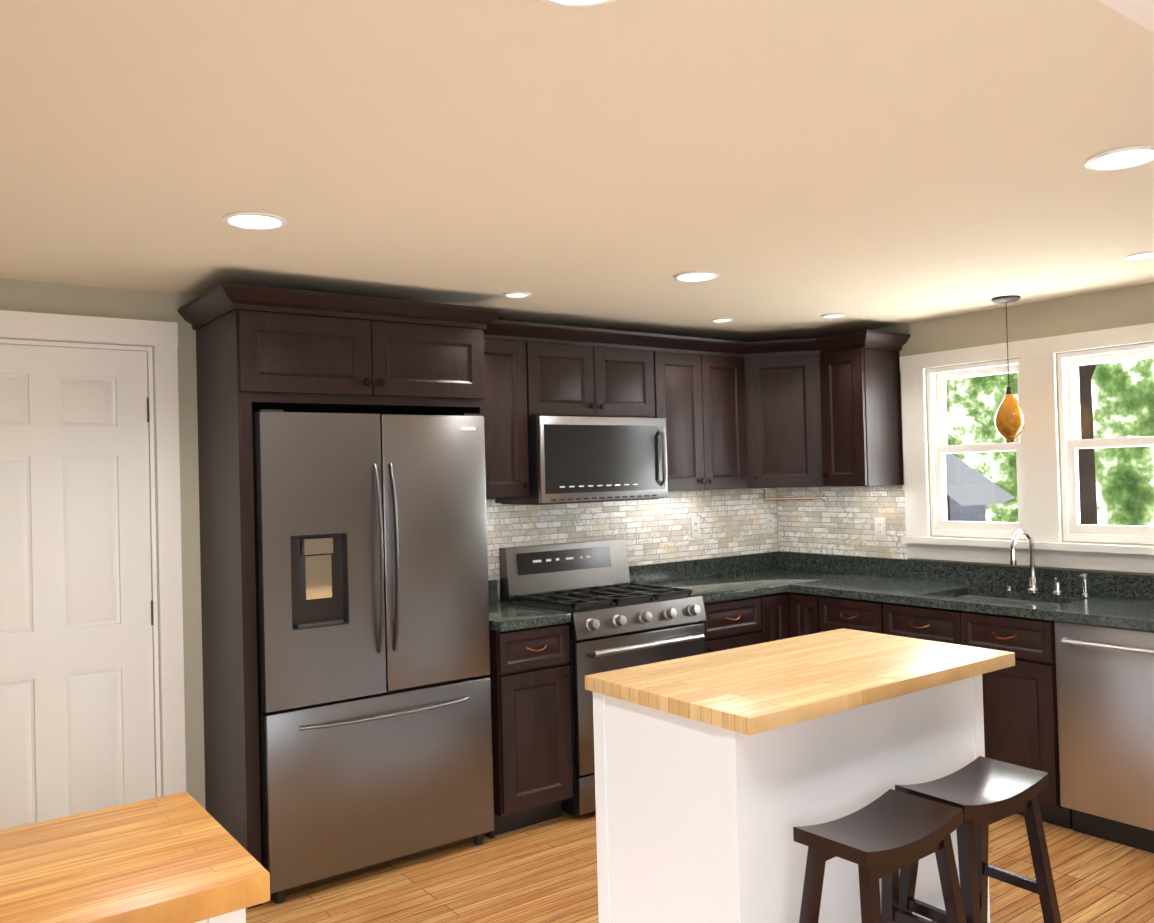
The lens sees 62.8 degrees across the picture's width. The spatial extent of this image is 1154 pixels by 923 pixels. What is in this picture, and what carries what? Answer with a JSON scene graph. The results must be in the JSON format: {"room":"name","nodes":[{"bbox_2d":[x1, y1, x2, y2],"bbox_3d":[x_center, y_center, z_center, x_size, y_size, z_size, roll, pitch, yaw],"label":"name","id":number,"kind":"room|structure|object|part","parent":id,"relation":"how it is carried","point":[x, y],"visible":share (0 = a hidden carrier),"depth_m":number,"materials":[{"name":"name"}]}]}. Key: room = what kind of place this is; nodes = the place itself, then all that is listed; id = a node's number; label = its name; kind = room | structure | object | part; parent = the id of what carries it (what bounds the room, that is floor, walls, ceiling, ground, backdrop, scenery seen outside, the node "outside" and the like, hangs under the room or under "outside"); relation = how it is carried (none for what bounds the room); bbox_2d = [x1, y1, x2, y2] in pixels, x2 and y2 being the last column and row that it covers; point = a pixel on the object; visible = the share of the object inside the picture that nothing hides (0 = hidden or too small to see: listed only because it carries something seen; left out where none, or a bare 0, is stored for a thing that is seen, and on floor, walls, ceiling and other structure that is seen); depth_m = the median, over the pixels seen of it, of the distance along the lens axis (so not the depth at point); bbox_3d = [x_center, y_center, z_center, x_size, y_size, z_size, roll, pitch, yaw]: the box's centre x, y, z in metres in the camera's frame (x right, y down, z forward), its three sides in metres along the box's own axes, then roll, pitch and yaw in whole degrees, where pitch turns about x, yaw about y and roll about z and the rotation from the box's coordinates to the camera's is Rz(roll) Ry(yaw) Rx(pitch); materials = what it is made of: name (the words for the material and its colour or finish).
{"room":"kitchen","nodes":[
{"label":"kitchen","id":0,"kind":"room"},
{"bbox_2d":[0,278,777,809],"bbox_3d":[-1.109,0.463,4.213,5.990,2.290,0.120,-1,-1,-36],"label":"wall","id":1,"kind":"structure","parent":0,"point":[74,300],"depth_m":3.80,"materials":[{"name":"beige paint"}]},
{"bbox_2d":[0,310,185,829],"bbox_3d":[-1.980,0.536,3.532,0.940,2.170,0.179,-1,-1,-36],"label":"door","id":2,"kind":"structure","parent":1,"relation":"in","point":[79,702],"depth_m":3.60,"materials":[{"name":"white wood"}]},
{"bbox_2d":[484,339,528,498],"bbox_3d":[-0.461,-0.197,4.409,0.363,0.740,0.354,-1,-1,-36],"label":"upper cabinet","id":3,"kind":"object","parent":1,"relation":"attached to","point":[506,439],"visible":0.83,"depth_m":4.33,"materials":[{"name":"brown wood"}]},
{"bbox_2d":[526,342,654,417],"bbox_3d":[-0.002,-0.394,4.752,0.783,0.360,0.354,-1,-1,-36],"label":"upper cabinet","id":4,"kind":"object","parent":1,"relation":"attached to","point":[574,380],"visible":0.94,"depth_m":4.61,"materials":[{"name":"brown wood"}]},
{"bbox_2d":[495,416,667,504],"bbox_3d":[0.037,-0.005,4.706,0.773,0.411,0.449,-1,-1,-36],"label":"microwave","id":5,"kind":"object","parent":4,"relation":"attached to","point":[576,459],"visible":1,"depth_m":4.52,"materials":[{"name":"silver metal"}]},
{"bbox_2d":[486,488,777,600],"bbox_3d":[0.267,0.245,5.151,2.403,0.919,0.004,-1,-1,-36],"label":"backsplash","id":6,"kind":"structure","parent":1,"relation":"attached to","point":[732,523],"depth_m":5.26,"materials":[{"name":"stone"}]},
{"bbox_2d":[691,517,700,537],"bbox_3d":[0.683,0.378,5.444,0.072,0.116,0.008,-1,-1,-36],"label":"electrical outlet plate","id":7,"kind":"object","parent":1,"relation":"attached to","point":[695,526],"visible":1,"depth_m":5.44,"materials":[{"name":"white paint"}]},
{"bbox_2d":[653,351,747,491],"bbox_3d":[0.587,-0.213,5.178,0.663,0.740,0.354,-1,-1,-36],"label":"upper cabinet","id":8,"kind":"object","parent":1,"relation":"attached to","point":[700,405],"visible":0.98,"depth_m":5.06,"materials":[{"name":"brown wood"}]},
{"bbox_2d":[766,514,773,533],"bbox_3d":[1.188,0.385,5.814,0.072,0.116,0.008,-1,-1,-36],"label":"electrical outlet plate","id":9,"kind":"object","parent":1,"relation":"attached to","point":[769,524],"visible":1,"depth_m":5.81,"materials":[{"name":"white paint"}]},
{"bbox_2d":[0,0,1153,341],"bbox_3d":[0.477,-0.780,2.024,5.990,0.050,5.590,-1,-1,-36],"label":"ceiling","id":10,"kind":"structure","parent":0,"point":[790,168],"depth_m":2.27,"materials":[{"name":"beige paint"}]},
{"bbox_2d":[222,212,286,229],"bbox_3d":[-0.943,-0.703,2.769,0.180,0.007,0.180,-1,-1,-36],"label":"recessed light","id":11,"kind":"object","parent":10,"relation":"in","point":[256,220],"visible":0.96,"depth_m":2.76,"materials":[{"name":"white"}]},
{"bbox_2d":[503,292,530,297],"bbox_3d":[-0.254,-0.704,3.998,0.120,0.007,0.120,-1,-1,-36],"label":"recessed light","id":12,"kind":"object","parent":10,"relation":"in","point":[517,294],"visible":0.94,"depth_m":3.99,"materials":[{"name":"white"}]},
{"bbox_2d":[542,0,615,7],"bbox_3d":[0.006,-0.746,1.461,0.180,0.007,0.180,-1,-1,-36],"label":"recessed light","id":13,"kind":"object","parent":10,"relation":"in","point":[578,3],"visible":1,"depth_m":1.53,"materials":[{"name":"white plastic"}]},
{"bbox_2d":[674,271,719,281],"bbox_3d":[0.470,-0.726,3.720,0.180,0.007,0.180,-1,-1,-36],"label":"recessed light","id":14,"kind":"object","parent":10,"relation":"in","point":[694,276],"visible":1,"depth_m":3.71,"materials":[{"name":"white"}]},
{"bbox_2d":[710,318,733,322],"bbox_3d":[0.739,-0.718,4.815,0.120,0.007,0.120,-1,-1,-36],"label":"recessed light","id":15,"kind":"object","parent":10,"relation":"in","point":[719,320],"visible":1,"depth_m":4.81,"materials":[{"name":"white"}]},
{"bbox_2d":[821,313,844,317],"bbox_3d":[1.292,-0.733,4.771,0.120,0.007,0.120,-1,-1,-36],"label":"recessed light","id":16,"kind":"object","parent":10,"relation":"in","point":[836,315],"visible":0.98,"depth_m":4.76,"materials":[{"name":"white"}]},
{"bbox_2d":[991,295,1024,442],"bbox_3d":[2.002,-0.423,4.391,0.128,0.674,0.128,-1,-1,-36],"label":"pendant light","id":17,"kind":"object","parent":10,"relation":"hanging from","point":[1009,420],"visible":0.98,"depth_m":4.35,"materials":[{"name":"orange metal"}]},
{"bbox_2d":[1084,145,1153,170],"bbox_3d":[1.391,-0.769,2.404,0.180,0.007,0.180,-1,-1,-36],"label":"recessed light","id":18,"kind":"object","parent":10,"relation":"in","point":[1124,157],"visible":1,"depth_m":2.40,"materials":[{"name":"white plastic"}]},
{"bbox_2d":[1126,252,1153,259],"bbox_3d":[2.135,-0.772,3.559,0.120,0.007,0.120,-1,-1,-36],"label":"recessed light","id":19,"kind":"object","parent":10,"relation":"in","point":[1144,255],"visible":0.98,"depth_m":3.57,"materials":[{"name":"white"}]},
{"bbox_2d":[246,811,1153,922],"bbox_3d":[0.538,1.564,1.991,5.990,0.060,5.590,-1,-1,-36],"label":"floor","id":20,"kind":"structure","parent":0,"point":[544,872],"depth_m":3.50,"materials":[{"name":"brown wood"}]},
{"bbox_2d":[0,792,269,922],"bbox_3d":[-1.048,1.109,1.345,1.080,0.914,0.500,-1,-1,-36],"label":"countertop","id":21,"kind":"structure","parent":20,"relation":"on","point":[184,857],"depth_m":1.50,"materials":[{"name":"brown wood"}]},
{"bbox_2d":[177,282,503,908],"bbox_3d":[-0.929,0.486,3.887,1.166,2.226,0.614,-1,-1,-36],"label":"cabinet","id":22,"kind":"object","parent":20,"relation":"on","point":[283,349],"visible":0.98,"depth_m":3.60,"materials":[{"name":"brown wood"}]},
{"bbox_2d":[252,409,493,903],"bbox_3d":[-0.887,0.705,3.855,0.933,1.785,0.646,-1,-1,-36],"label":"refrigerator","id":23,"kind":"object","parent":20,"relation":"on","point":[373,663],"visible":0.94,"depth_m":3.60,"materials":[{"name":"silver metal"}]},
{"bbox_2d":[489,623,572,834],"bbox_3d":[-0.341,1.151,4.274,0.362,0.875,0.648,-1,-1,-36],"label":"base cabinet","id":24,"kind":"object","parent":20,"relation":"on","point":[531,727],"visible":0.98,"depth_m":4.03,"materials":[{"name":"brown wood"}]},
{"bbox_2d":[488,580,570,631],"bbox_3d":[-0.359,0.645,4.287,0.362,0.138,0.633,-1,-1,-36],"label":"countertop","id":25,"kind":"structure","parent":24,"relation":"on","point":[503,616],"depth_m":4.12,"materials":[{"name":"stone"}]},
{"bbox_2d":[499,539,705,816],"bbox_3d":[0.143,0.986,4.584,0.777,1.150,0.694,-1,-1,-36],"label":"stove","id":26,"kind":"object","parent":20,"relation":"on","point":[619,620],"visible":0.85,"depth_m":4.43,"materials":[{"name":"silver metal"}]},
{"bbox_2d":[699,596,761,652],"bbox_3d":[0.613,1.136,4.975,0.428,0.875,0.648,-1,-1,-36],"label":"base cabinet","id":27,"kind":"object","parent":20,"relation":"on","point":[732,623],"visible":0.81,"depth_m":4.75,"materials":[{"name":"brown wood"}]},
{"bbox_2d":[758,592,788,642],"bbox_3d":[0.869,1.132,5.162,0.203,0.875,0.648,-1,-1,-36],"label":"base cabinet","id":28,"kind":"object","parent":20,"relation":"on","point":[774,617],"visible":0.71,"depth_m":4.93,"materials":[{"name":"brown wood"}]},
{"bbox_2d":[629,557,787,602],"bbox_3d":[0.673,0.629,5.044,0.619,0.138,0.633,-1,-1,-36],"label":"countertop","id":29,"kind":"structure","parent":28,"relation":"on","point":[715,579],"depth_m":5.26,"materials":[{"name":"stone"}]},
{"bbox_2d":[785,592,791,637],"bbox_3d":[1.195,1.127,5.418,0.619,0.875,0.619,-1,-1,-36],"label":"base cabinet","id":30,"kind":"object","parent":20,"relation":"on","point":[789,617],"visible":0.07,"depth_m":4.99,"materials":[{"name":"brown wood"}]},
{"bbox_2d":[585,628,1014,922],"bbox_3d":[0.725,1.085,2.935,1.220,0.914,0.675,-1,-1,-36],"label":"kitchen island","id":31,"kind":"object","parent":20,"relation":"on","point":[719,775],"visible":0.96,"depth_m":2.64,"materials":[{"name":"white wood"}]},
{"bbox_2d":[790,592,820,637],"bbox_3d":[1.424,1.117,5.083,0.648,0.875,0.187,-1,-1,-36],"label":"base cabinet","id":32,"kind":"object","parent":20,"relation":"on","point":[804,611],"visible":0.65,"depth_m":4.91,"materials":[{"name":"brown wood"}]},
{"bbox_2d":[818,595,884,633],"bbox_3d":[1.594,1.109,4.851,0.648,0.875,0.384,-1,-1,-36],"label":"base cabinet","id":33,"kind":"object","parent":20,"relation":"on","point":[835,613],"visible":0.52,"depth_m":4.68,"materials":[{"name":"brown wood"}]},
{"bbox_2d":[793,789,966,922],"bbox_3d":[0.782,1.224,2.413,0.473,0.626,0.319,-1,-1,-36],"label":"stool","id":34,"kind":"object","parent":20,"relation":"on","point":[887,835],"visible":1,"depth_m":2.39,"materials":[{"name":"black wood"}]},
{"bbox_2d":[883,602,1072,828],"bbox_3d":[1.950,1.093,4.367,0.648,0.875,0.815,-1,-1,-36],"label":"base cabinet","id":35,"kind":"object","parent":20,"relation":"on","point":[1020,713],"visible":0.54,"depth_m":4.00,"materials":[{"name":"brown wood"}]},
{"bbox_2d":[720,551,1153,630],"bbox_3d":[1.891,0.660,4.446,0.637,0.283,3.036,-1,-1,-36],"label":"countertop","id":36,"kind":"structure","parent":35,"relation":"on","point":[1119,600],"depth_m":4.56,"materials":[{"name":"stone"}]},
{"bbox_2d":[1006,529,1089,595],"bbox_3d":[2.128,0.463,4.377,0.211,0.295,0.395,-1,-1,-36],"label":"faucet","id":37,"kind":"object","parent":36,"relation":"on","point":[1033,584],"visible":1,"depth_m":4.40,"materials":[{"name":"silver metal"}]},
{"bbox_2d":[895,756,1061,922],"bbox_3d":[1.137,1.218,2.694,0.468,0.626,0.311,-1,-1,-36],"label":"stool","id":38,"kind":"object","parent":20,"relation":"on","point":[983,793],"visible":0.92,"depth_m":2.69,"materials":[{"name":"black wood"}]},
{"bbox_2d":[1055,621,1153,852],"bbox_3d":[2.358,1.075,3.785,0.641,0.873,0.600,-1,-1,-36],"label":"dishwasher","id":39,"kind":"object","parent":20,"relation":"on","point":[1105,690],"visible":0.9,"depth_m":3.71,"materials":[{"name":"silver metal"}]},
{"bbox_2d":[776,283,1153,575],"bbox_3d":[2.909,0.350,3.696,0.120,2.290,5.470,-1,-1,-36],"label":"wall","id":40,"kind":"structure","parent":0,"point":[1118,307],"depth_m":4.54,"materials":[{"name":"beige paint"}]},
{"bbox_2d":[744,354,825,487],"bbox_3d":[1.171,-0.225,5.438,0.593,0.740,0.626,-1,-1,-36],"label":"upper cabinet","id":41,"kind":"object","parent":40,"relation":"attached to","point":[783,421],"visible":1,"depth_m":5.21,"materials":[{"name":"brown wood"}]},
{"bbox_2d":[482,320,910,357],"bbox_3d":[0.655,-0.619,4.665,2.335,0.078,0.673,-1,-1,-36],"label":"crown molding","id":42,"kind":"structure","parent":41,"relation":"attached to","point":[537,332],"depth_m":4.92,"materials":[{"name":"brown wood"}]},
{"bbox_2d":[761,488,824,500],"bbox_3d":[1.207,0.184,5.286,0.343,0.081,0.034,-2,-1,12],"label":"towel rail","id":43,"kind":"object","parent":41,"relation":"attached to","point":[791,498],"visible":0.92,"depth_m":5.28,"materials":[{"name":"silver metal"}]},
{"bbox_2d":[776,485,907,558],"bbox_3d":[1.514,0.340,5.491,0.004,0.404,0.915,-1,-1,-36],"label":"backsplash","id":44,"kind":"structure","parent":40,"relation":"attached to","point":[839,520],"depth_m":5.46,"materials":[{"name":"stone"}]},
{"bbox_2d":[820,347,903,485],"bbox_3d":[1.536,-0.238,5.143,0.354,0.740,0.280,-1,-1,-36],"label":"upper cabinet","id":45,"kind":"object","parent":40,"relation":"attached to","point":[861,416],"visible":1,"depth_m":5.04,"materials":[{"name":"brown wood"}]},
{"bbox_2d":[874,517,885,538],"bbox_3d":[1.683,0.369,5.250,0.008,0.116,0.072,-1,-1,-36],"label":"electrical outlet plate","id":46,"kind":"object","parent":40,"relation":"attached to","point":[880,527],"visible":1,"depth_m":5.25,"materials":[{"name":"white plastic"}]},
{"bbox_2d":[899,323,1153,572],"bbox_3d":[2.253,-0.044,4.527,0.180,1.087,1.525,-1,-1,-36],"label":"window","id":47,"kind":"structure","parent":40,"relation":"in","point":[1041,446],"depth_m":4.53,"materials":[{"name":"white wood"}]},
{"bbox_3d":[2.067,-0.057,4.835,0.116,0.878,0.523,-1,-1,-36],"label":"window sash","id":48,"kind":"part","parent":47,"relation":"part of","materials":[{"name":"white wood"}]},
{"bbox_3d":[2.476,-0.075,4.276,0.116,0.878,0.522,-1,-1,-36],"label":"window sash","id":49,"kind":"part","parent":47,"relation":"part of","materials":[{"name":"white wood"}]},
{"bbox_2d":[1098,0,1153,32],"bbox_3d":[1.450,-0.514,0.704,5.750,0.569,2.085,-1,-1,-36],"label":"ceiling","id":50,"kind":"structure","parent":0,"point":[1141,12],"depth_m":1.60,"materials":[{"name":"white paint"}]},
{"label":"outside","id":51,"kind":"structure","parent":0,"visible":0},
{"bbox_2d":[946,358,1153,525],"bbox_3d":[12.567,-3.212,14.106,0.100,14.800,36.000,-1,-1,-36],"label":"trees","id":52,"kind":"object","parent":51,"point":[975,431],"depth_m":17.73,"materials":[{"name":"green plant"}]},
{"bbox_3d":[7.281,4.321,9.977,13.500,0.100,36.000,-1,-1,-36],"label":"ground","id":53,"kind":"structure","parent":51,"visible":0},
{"bbox_2d":[945,454,1014,521],"bbox_3d":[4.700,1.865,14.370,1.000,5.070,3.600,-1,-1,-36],"label":"garage","id":54,"kind":"structure","parent":53,"relation":"on","point":[966,489],"depth_m":13.16,"materials":[{"name":"grey"}]},
{"bbox_2d":[1078,364,1097,524],"bbox_3d":[5.783,0.662,10.162,0.562,7.302,0.728,-1,-1,-36],"label":"tree","id":55,"kind":"object","parent":53,"relation":"on","point":[1090,493],"depth_m":10.18,"materials":[{"name":"brown plant"}]}
]}

